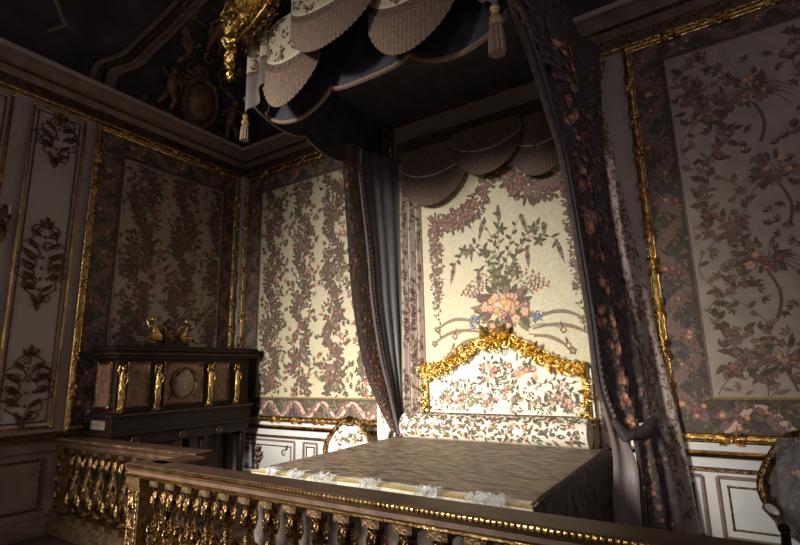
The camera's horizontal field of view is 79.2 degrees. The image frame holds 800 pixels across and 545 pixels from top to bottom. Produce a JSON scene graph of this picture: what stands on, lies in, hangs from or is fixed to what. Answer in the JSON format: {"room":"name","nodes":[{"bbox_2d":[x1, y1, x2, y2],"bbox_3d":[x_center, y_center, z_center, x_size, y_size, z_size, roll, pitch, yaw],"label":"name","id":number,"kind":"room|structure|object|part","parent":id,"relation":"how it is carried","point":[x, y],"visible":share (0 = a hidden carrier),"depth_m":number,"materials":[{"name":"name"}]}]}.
{"room":"historic interior","nodes":[
{"label":"historic interior","id":0,"kind":"room"},
{"bbox_2d":[0,86,96,526],"bbox_3d":[-5.113,-0.104,4.104,0.200,5.350,9.000,-9,-13,32],"label":"wall","id":1,"kind":"structure","parent":0,"point":[23,105],"depth_m":5.54,"materials":[{"name":"grey paint"}]},
{"bbox_2d":[0,88,15,194],"bbox_3d":[-4.629,-0.293,4.662,0.048,3.731,1.138,-9,-13,32],"label":"wood panel","id":2,"kind":"object","parent":1,"relation":"attached to","point":[7,98],"visible":1,"depth_m":5.37,"materials":[{"name":"grey paint"}]},
{"bbox_2d":[0,204,11,242],"bbox_3d":[-4.231,-0.543,5.191,0.198,0.440,0.104,-9,-13,32],"label":"wall sconce","id":3,"kind":"object","parent":2,"relation":"attached to","point":[5,213],"visible":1,"depth_m":5.21,"materials":[{"name":"gold metal"}]},
{"bbox_3d":[-4.221,-0.535,5.184,0.178,0.158,0.058,-9,-13,32],"label":"arm","id":4,"kind":"part","parent":3,"relation":"part of"},
{"bbox_2d":[0,100,87,432],"bbox_3d":[-4.070,-0.135,5.512,0.048,3.731,0.598,-9,-13,32],"label":"wood panel","id":5,"kind":"object","parent":1,"relation":"attached to","point":[31,338],"visible":1,"depth_m":5.49,"materials":[{"name":"grey paint"}]},
{"bbox_2d":[0,509,100,544],"bbox_3d":[-4.950,2.419,3.527,0.050,0.170,9.000,-9,-13,32],"label":"baseboard","id":6,"kind":"structure","parent":1,"relation":"attached to","point":[17,532],"depth_m":5.04,"materials":[{"name":"wood"}]},
{"bbox_2d":[0,429,232,524],"bbox_3d":[-4.950,1.883,3.626,0.080,0.860,9.000,-9,-13,32],"label":"trim","id":7,"kind":"structure","parent":1,"relation":"attached to","point":[28,462],"depth_m":5.18,"materials":[{"name":"grey white paint"},{"name":"gilded gold"}]},
{"bbox_2d":[0,37,244,177],"bbox_3d":[-4.983,-2.508,4.465,0.240,0.480,9.000,-9,-13,32],"label":"trim","id":8,"kind":"structure","parent":1,"relation":"attached to","point":[23,71],"depth_m":6.28,"materials":[{"name":"brown paint"}]},
{"bbox_2d":[63,122,239,431],"bbox_3d":[-3.230,0.107,6.762,0.082,3.849,2.269,-9,-13,32],"label":"framed piece","id":9,"kind":"object","parent":1,"relation":"attached to","point":[160,240],"visible":0.7,"depth_m":6.61,"materials":[{"name":"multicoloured fabric"}]},
{"bbox_2d":[7,500,244,544],"bbox_3d":[-0.969,1.990,1.109,9.800,0.120,9.200,-9,-13,32],"label":"floor","id":10,"kind":"structure","parent":0,"point":[47,539],"depth_m":5.13,"materials":[{"name":"brown wood"}]},
{"bbox_2d":[86,317,259,524],"bbox_3d":[-2.847,1.776,6.279,0.562,2.360,2.080,-9,-13,32],"label":"tall cabinet","id":11,"kind":"object","parent":10,"relation":"on","point":[165,390],"visible":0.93,"depth_m":6.03,"materials":[{"name":"brown wood"}]},
{"bbox_3d":[-3.499,2.333,5.520,0.109,0.860,0.100,-9,-13,32],"label":"leg","id":12,"kind":"part","parent":11,"relation":"part of","materials":[{"name":"metal"}]},
{"bbox_3d":[-3.429,1.305,5.592,0.340,0.542,0.040,-9,-13,32],"label":"gilt frame","id":13,"kind":"part","parent":11,"relation":"part of","materials":[{"name":"brown wood"}]},
{"bbox_3d":[-3.422,1.307,5.603,0.300,0.500,0.022,-9,-13,32],"label":"panel","id":14,"kind":"part","parent":11,"relation":"part of","materials":[{"name":"brown wood"}]},
{"bbox_3d":[-3.079,1.315,5.681,0.020,0.500,0.250,-9,-13,32],"label":"door panel","id":15,"kind":"part","parent":11,"relation":"part of","materials":[{"name":"brown wood"}]},
{"bbox_3d":[-3.068,1.313,5.674,0.034,0.536,0.284,-9,-13,32],"label":"gilt frame","id":16,"kind":"part","parent":11,"relation":"part of","materials":[{"name":"brown wood"}]},
{"bbox_3d":[-2.864,1.076,6.420,0.560,0.150,2.080,-9,-13,32],"label":"cornice","id":17,"kind":"part","parent":11,"relation":"part of","materials":[{"name":"brown wood"}]},
{"bbox_3d":[-2.745,1.403,6.160,0.041,0.536,0.564,-9,-13,32],"label":"gilt frame","id":18,"kind":"part","parent":11,"relation":"part of","materials":[{"name":"brown wood"}]},
{"bbox_3d":[-2.759,1.405,6.168,0.020,0.500,0.530,-9,-13,32],"label":"door panel","id":19,"kind":"part","parent":11,"relation":"part of","materials":[{"name":"brown wood"}]},
{"bbox_3d":[-2.875,2.509,6.469,0.109,0.860,0.100,-9,-13,32],"label":"leg","id":20,"kind":"part","parent":11,"relation":"part of","materials":[{"name":"brown wood"}]},
{"bbox_3d":[-2.581,2.465,6.284,0.109,0.860,0.100,-9,-13,32],"label":"leg","id":21,"kind":"part","parent":11,"relation":"part of","materials":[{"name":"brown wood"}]},
{"bbox_3d":[-2.458,1.491,6.627,0.020,0.500,0.220,-9,-13,32],"label":"door panel","id":22,"kind":"part","parent":11,"relation":"part of","materials":[{"name":"brown wood"}]},
{"bbox_3d":[-2.447,1.489,6.620,0.034,0.536,0.254,-9,-13,32],"label":"gilt frame","id":23,"kind":"part","parent":11,"relation":"part of","materials":[{"name":"brown wood"}]},
{"bbox_3d":[-2.533,2.606,6.989,0.109,0.860,0.100,-9,-13,32],"label":"leg","id":24,"kind":"part","parent":11,"relation":"part of","materials":[{"name":"brown wood"}]},
{"bbox_3d":[-2.239,2.562,6.804,0.109,0.860,0.100,-9,-13,32],"label":"leg","id":25,"kind":"part","parent":11,"relation":"part of","materials":[{"name":"brown wood"}]},
{"bbox_2d":[310,415,372,456],"bbox_3d":[-0.646,2.176,5.304,0.740,1.126,0.726,-3,-12,10],"label":"gilded armchair","id":26,"kind":"object","parent":10,"relation":"on","point":[347,435],"visible":0.34,"depth_m":5.64,"materials":[{"name":"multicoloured fabric"}]},
{"bbox_2d":[328,424,367,452],"bbox_3d":[-0.599,2.048,5.601,0.493,0.550,0.146,-3,-12,10],"label":"cushion","id":27,"kind":"object","parent":26,"relation":"on","point":[348,435],"depth_m":5.63,"materials":[{"name":"beige fabric"}]},
{"bbox_2d":[45,436,770,544],"bbox_3d":[-0.818,1.834,3.229,7.350,0.975,0.724,-9,-13,32],"label":"balustrade","id":28,"kind":"object","parent":10,"relation":"on","point":[151,501],"visible":1,"depth_m":3.05,"materials":[{"name":"gold metal"}]},
{"bbox_3d":[-0.803,2.238,3.146,7.340,0.150,0.720,-9,-13,32],"label":"rail","id":29,"kind":"part","parent":28,"relation":"part of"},
{"bbox_2d":[416,324,598,448],"bbox_3d":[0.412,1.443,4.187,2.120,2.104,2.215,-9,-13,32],"label":"headboard","id":30,"kind":"object","parent":10,"relation":"on","point":[497,372],"visible":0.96,"depth_m":5.09,"materials":[{"name":"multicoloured fabric"}]},
{"bbox_2d":[251,436,613,544],"bbox_3d":[0.346,1.948,3.929,2.291,0.856,2.088,-9,-13,32],"label":"bedspread","id":31,"kind":"object","parent":30,"relation":"on","point":[570,482],"visible":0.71,"depth_m":3.59,"materials":[{"name":"beige fabric"}]},
{"bbox_2d":[266,466,510,507],"bbox_3d":[-0.201,1.419,3.142,1.896,0.165,0.115,-9,-13,32],"label":"sheet","id":32,"kind":"object","parent":31,"relation":"on","point":[483,498],"visible":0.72,"depth_m":2.94,"materials":[{"name":"white fabric"}]},
{"bbox_2d":[399,412,593,448],"bbox_3d":[0.884,1.570,4.877,2.031,0.286,0.286,-9,-13,32],"label":"bolster","id":33,"kind":"object","parent":30,"relation":"on","point":[563,432],"visible":0.98,"depth_m":4.69,"materials":[{"name":"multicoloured fabric"}]},
{"bbox_2d":[756,430,799,544],"bbox_3d":[2.621,1.570,2.835,0.784,1.194,0.770,-5,-12,18],"label":"gilded armchair","id":34,"kind":"object","parent":10,"relation":"on","point":[778,475],"visible":1,"depth_m":3.20,"materials":[{"name":"gilded wood"},{"name":"taupe silk"}]},
{"bbox_3d":[2.327,1.644,2.958,0.113,0.396,0.443,-6,-12,22],"label":"arm","id":35,"kind":"part","parent":34,"relation":"part of"},
{"bbox_2d":[768,445,799,530],"bbox_3d":[2.709,1.431,3.141,0.523,0.583,0.155,-5,-12,18],"label":"cushion","id":36,"kind":"object","parent":34,"relation":"on","point":[783,460],"depth_m":3.20,"materials":[{"name":"beige fabric"}]},
{"bbox_2d":[0,0,617,146],"bbox_3d":[-1.082,-4.321,2.237,9.600,2.100,9.000,-9,-13,32],"label":"ceiling","id":37,"kind":"structure","parent":0,"point":[96,30],"depth_m":6.47,"materials":[{"name":"paint"}]},
{"bbox_2d":[46,0,67,33],"bbox_3d":[-4.122,-3.417,5.745,0.194,0.991,0.618,2,-12,-17],"label":"trim","id":38,"kind":"structure","parent":37,"relation":"attached to","point":[56,2],"depth_m":5.88,"materials":[{"name":"brown paint"}]},
{"bbox_2d":[90,0,208,88],"bbox_3d":[-2.952,-3.355,6.616,2.100,2.020,0.634,-2,-11,4],"label":"trim","id":39,"kind":"structure","parent":37,"relation":"attached to","point":[143,47],"depth_m":6.71,"materials":[{"name":"brown paint"}]},
{"bbox_2d":[143,0,246,144],"bbox_3d":[-2.780,-3.072,7.321,1.075,1.878,1.821,-9,-13,32],"label":"sculpture","id":40,"kind":"object","parent":37,"relation":"attached to","point":[199,102],"visible":0.69,"depth_m":7.35,"materials":[{"name":"paint"}]},
{"bbox_3d":[-3.104,-2.618,7.449,0.276,1.053,0.774,-9,-13,32],"label":"scroll frame","id":41,"kind":"part","parent":40,"relation":"part of","materials":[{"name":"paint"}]},
{"bbox_2d":[393,52,657,425],"bbox_3d":[1.414,0.000,5.363,9.800,5.350,0.200,-9,-13,32],"label":"wall","id":42,"kind":"structure","parent":0,"point":[615,96],"depth_m":5.05,"materials":[{"name":"grey paint"}]},
{"bbox_2d":[232,177,246,347],"bbox_3d":[-2.576,0.316,7.747,0.100,3.870,0.100,-9,-13,32],"label":"trim","id":43,"kind":"structure","parent":42,"relation":"attached to","point":[242,186],"depth_m":7.80,"materials":[{"name":"gold paint"}]},
{"bbox_2d":[237,130,392,428],"bbox_3d":[-1.299,0.150,6.939,2.969,3.909,0.082,-9,-13,32],"label":"framed piece","id":44,"kind":"object","parent":42,"relation":"attached to","point":[297,311],"visible":0.56,"depth_m":7.03,"materials":[{"name":"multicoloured fabric"}]},
{"bbox_2d":[220,0,585,176],"bbox_3d":[0.082,-1.954,4.872,3.134,1.812,2.618,-9,-13,32],"label":"canopy","id":45,"kind":"object","parent":42,"relation":"attached to","point":[332,74],"visible":0.83,"depth_m":4.36,"materials":[{"name":"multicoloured fabric"}]},
{"bbox_3d":[-0.478,-2.674,4.039,2.897,0.535,0.362,-9,-13,32],"label":"gilt cornice","id":46,"kind":"part","parent":45,"relation":"part of","materials":[{"name":"gold metal"}]},
{"bbox_2d":[343,142,401,440],"bbox_3d":[-0.318,0.578,5.648,0.345,4.307,0.885,-9,-13,32],"label":"curtain","id":47,"kind":"object","parent":45,"relation":"hanging from","point":[371,200],"visible":0.84,"depth_m":5.79,"materials":[{"name":"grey fabric"}]},
{"bbox_2d":[506,0,686,532],"bbox_3d":[1.374,-0.055,3.664,2.130,4.710,0.391,9,-16,-43],"label":"curtain","id":48,"kind":"object","parent":45,"relation":"hanging from","point":[617,364],"visible":0.96,"depth_m":3.99,"materials":[{"name":"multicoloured fabric"}]},
{"bbox_3d":[1.336,-0.555,3.758,0.265,3.690,2.064,-11,-15,41],"label":"silk panel","id":49,"kind":"part","parent":48,"relation":"part of","materials":[{"name":"fabric"}]},
{"bbox_2d":[600,59,700,534],"bbox_3d":[2.208,0.066,4.486,0.483,4.760,0.134,-9,-13,32],"label":"drape","id":50,"kind":"object","parent":45,"relation":"hanging from","point":[663,407],"visible":0.53,"depth_m":4.41,"materials":[{"name":"dark brown silk"}]},
{"bbox_2d":[398,162,423,414],"bbox_3d":[0.142,0.638,5.853,0.312,4.250,0.080,-7,-13,27],"label":"curtain","id":51,"kind":"object","parent":42,"relation":"hanging from","point":[412,352],"visible":0.55,"depth_m":5.91,"materials":[{"name":"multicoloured fabric"}]},
{"bbox_2d":[396,98,558,204],"bbox_3d":[0.926,-1.380,5.672,2.400,1.000,0.240,-9,-13,32],"label":"valance","id":52,"kind":"object","parent":42,"relation":"attached to","point":[434,164],"visible":0.98,"depth_m":5.64,"materials":[{"name":"beige fabric"}]},
{"bbox_2d":[243,0,761,177],"bbox_3d":[1.324,-2.423,5.606,9.600,0.480,0.240,-9,-13,32],"label":"trim","id":53,"kind":"structure","parent":42,"relation":"attached to","point":[614,26],"depth_m":5.03,"materials":[{"name":"brown paint"}]},
{"bbox_2d":[420,156,599,440],"bbox_3d":[1.087,-0.011,5.396,1.980,3.500,0.030,-9,-13,32],"label":"wall tapestry","id":54,"kind":"object","parent":42,"relation":"hanging from","point":[498,250],"visible":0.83,"depth_m":5.41,"materials":[{"name":"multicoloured fabric"}]},
{"bbox_2d":[236,437,792,544],"bbox_3d":[1.335,2.142,4.842,8.953,0.503,0.040,-9,-13,32],"label":"trim","id":55,"kind":"structure","parent":42,"relation":"attached to","point":[257,449],"depth_m":4.04,"materials":[{"name":"brown paint"}]},
{"bbox_2d":[231,421,799,544],"bbox_3d":[1.467,2.005,4.782,9.600,0.790,0.085,-9,-13,32],"label":"wainscoting","id":56,"kind":"structure","parent":42,"relation":"attached to","point":[710,460],"depth_m":4.07,"materials":[{"name":"white paint"}]},
{"bbox_2d":[595,389,627,505],"bbox_3d":[1.952,0.368,4.715,0.240,4.250,0.092,-9,-13,32],"label":"curtain","id":57,"kind":"object","parent":42,"relation":"hanging from","point":[605,441],"visible":0.06,"depth_m":4.51,"materials":[{"name":"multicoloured fabric"}]},
{"bbox_2d":[622,0,799,446],"bbox_3d":[3.741,-0.633,3.770,3.359,3.929,0.082,-9,-13,32],"label":"framed piece","id":58,"kind":"object","parent":42,"relation":"attached to","point":[714,102],"visible":0.96,"depth_m":4.31,"materials":[{"name":"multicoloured fabric"}]}
]}

